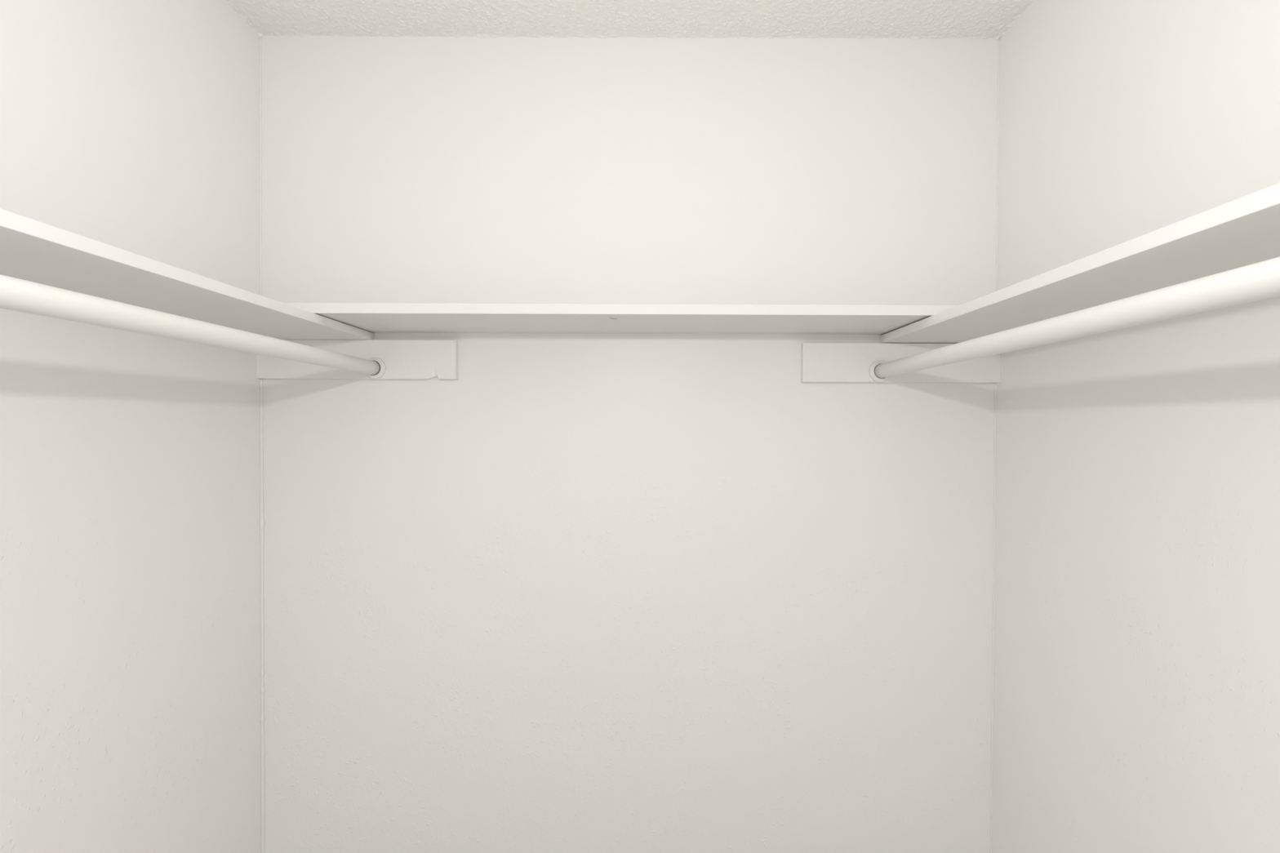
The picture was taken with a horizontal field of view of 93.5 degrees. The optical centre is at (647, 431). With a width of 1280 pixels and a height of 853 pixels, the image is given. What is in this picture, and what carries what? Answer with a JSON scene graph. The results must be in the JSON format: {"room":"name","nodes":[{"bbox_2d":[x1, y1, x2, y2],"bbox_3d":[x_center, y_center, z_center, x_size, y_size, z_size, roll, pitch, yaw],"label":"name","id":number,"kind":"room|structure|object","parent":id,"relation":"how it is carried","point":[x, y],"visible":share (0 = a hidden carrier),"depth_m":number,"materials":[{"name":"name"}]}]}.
{"room":"walk-in closet","nodes":[
{"label":"walk-in closet","id":0,"kind":"room"},
{"bbox_2d":[0,0,261,852],"bbox_3d":[-0.995,0.230,0.513,0.100,2.462,1.922,0,1,0],"label":"wall","id":1,"kind":"structure","parent":0,"point":[130,461],"depth_m":1.10,"materials":[{"name":"white paint"}]},
{"bbox_2d":[0,208,373,339],"bbox_3d":[-0.805,-0.221,0.559,0.276,0.018,1.822,0,1,0],"label":"closet shelf","id":2,"kind":"object","parent":1,"relation":"attached to","point":[31,250],"visible":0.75,"depth_m":0.88,"materials":[{"name":"white wood"}]},
{"bbox_2d":[224,0,1034,39],"bbox_3d":[-0.043,-0.969,0.551,1.994,0.058,2.022,0,1,0],"label":"ceiling","id":3,"kind":"structure","parent":0,"point":[913,20],"depth_m":1.39,"materials":[{"name":"white paint"}]},
{"bbox_2d":[261,35,998,852],"bbox_3d":[-0.048,0.223,1.524,1.994,2.462,0.100,0,1,0],"label":"wall","id":4,"kind":"structure","parent":0,"point":[565,593],"depth_m":1.47,"materials":[{"name":"white paint"}]},
{"bbox_2d":[259,37,262,295],"bbox_3d":[-0.941,-0.610,1.465,0.006,0.699,0.006,0,1,0],"label":"trim","id":5,"kind":"structure","parent":4,"relation":"attached to","point":[260,109],"depth_m":1.46,"materials":[{"name":"white"}]},
{"bbox_2d":[259,378,265,852],"bbox_3d":[-0.943,0.662,1.476,0.010,1.578,0.010,0,1,0],"label":"trim","id":6,"kind":"structure","parent":4,"relation":"attached to","point":[261,409],"depth_m":1.47,"materials":[{"name":"white"}]},
{"bbox_2d":[256,339,457,379],"bbox_3d":[-0.703,-0.173,1.461,0.481,0.094,0.019,0,1,0],"label":"cleat","id":7,"kind":"object","parent":4,"relation":"attached to","point":[402,359],"visible":0.84,"depth_m":1.45,"materials":[{"name":"white paint"}]},
{"bbox_2d":[365,357,386,378],"bbox_3d":[-0.657,-0.151,1.446,0.052,0.052,0.011,0,1,0],"label":"socket","id":8,"kind":"object","parent":7,"relation":"attached to","point":[383,368],"visible":0.71,"depth_m":1.45,"materials":[{"name":"white paint"}]},
{"bbox_2d":[0,274,380,375],"bbox_3d":[-0.658,-0.142,0.550,0.036,0.034,1.802,0,1,0],"label":"closet rod","id":9,"kind":"object","parent":8,"relation":"attached to","point":[19,295],"visible":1,"depth_m":0.78,"materials":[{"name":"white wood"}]},
{"bbox_2d":[284,302,958,334],"bbox_3d":[-0.046,-0.247,1.341,1.794,0.021,0.256,0,1,0],"label":"closet shelf","id":10,"kind":"object","parent":4,"relation":"attached to","point":[393,317],"visible":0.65,"depth_m":1.25,"materials":[{"name":"white wood"}]},
{"bbox_2d":[800,342,1000,383],"bbox_3d":[0.612,-0.165,1.461,0.476,0.095,0.019,0,1,0],"label":"cleat","id":11,"kind":"object","parent":4,"relation":"attached to","point":[842,362],"visible":0.84,"depth_m":1.45,"materials":[{"name":"white paint"}]},
{"bbox_2d":[869,360,889,382],"bbox_3d":[0.560,-0.144,1.446,0.052,0.052,0.011,0,1,0],"label":"socket","id":12,"kind":"object","parent":11,"relation":"attached to","point":[874,364],"visible":0.66,"depth_m":1.45,"materials":[{"name":"white paint"}]},
{"bbox_2d":[874,256,1279,377],"bbox_3d":[0.560,-0.137,0.550,0.035,0.039,1.802,0,1,0],"label":"closet rod","id":13,"kind":"object","parent":12,"relation":"attached to","point":[1259,281],"visible":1,"depth_m":0.69,"materials":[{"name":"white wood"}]},
{"bbox_2d":[990,382,996,852],"bbox_3d":[0.847,0.670,1.478,0.006,1.575,0.006,0,1,0],"label":"trim","id":14,"kind":"structure","parent":4,"relation":"attached to","point":[995,384],"depth_m":1.48,"materials":[{"name":"white"}]},
{"bbox_2d":[995,38,999,291],"bbox_3d":[0.852,-0.604,1.465,0.005,0.699,0.005,0,1,0],"label":"trim","id":15,"kind":"structure","parent":4,"relation":"attached to","point":[999,38],"depth_m":1.46,"materials":[{"name":"white"}]},
{"bbox_2d":[991,0,1279,852],"bbox_3d":[0.899,0.237,0.513,0.100,2.462,1.922,0,1,0],"label":"wall","id":16,"kind":"structure","parent":0,"point":[1136,668],"depth_m":1.04,"materials":[{"name":"white paint"}]},
{"bbox_2d":[880,182,1279,343],"bbox_3d":[0.709,-0.213,0.559,0.284,0.019,1.822,0,1,0],"label":"closet shelf","id":17,"kind":"object","parent":16,"relation":"attached to","point":[1243,231],"visible":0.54,"depth_m":0.78,"materials":[{"name":"white wood"}]}
]}

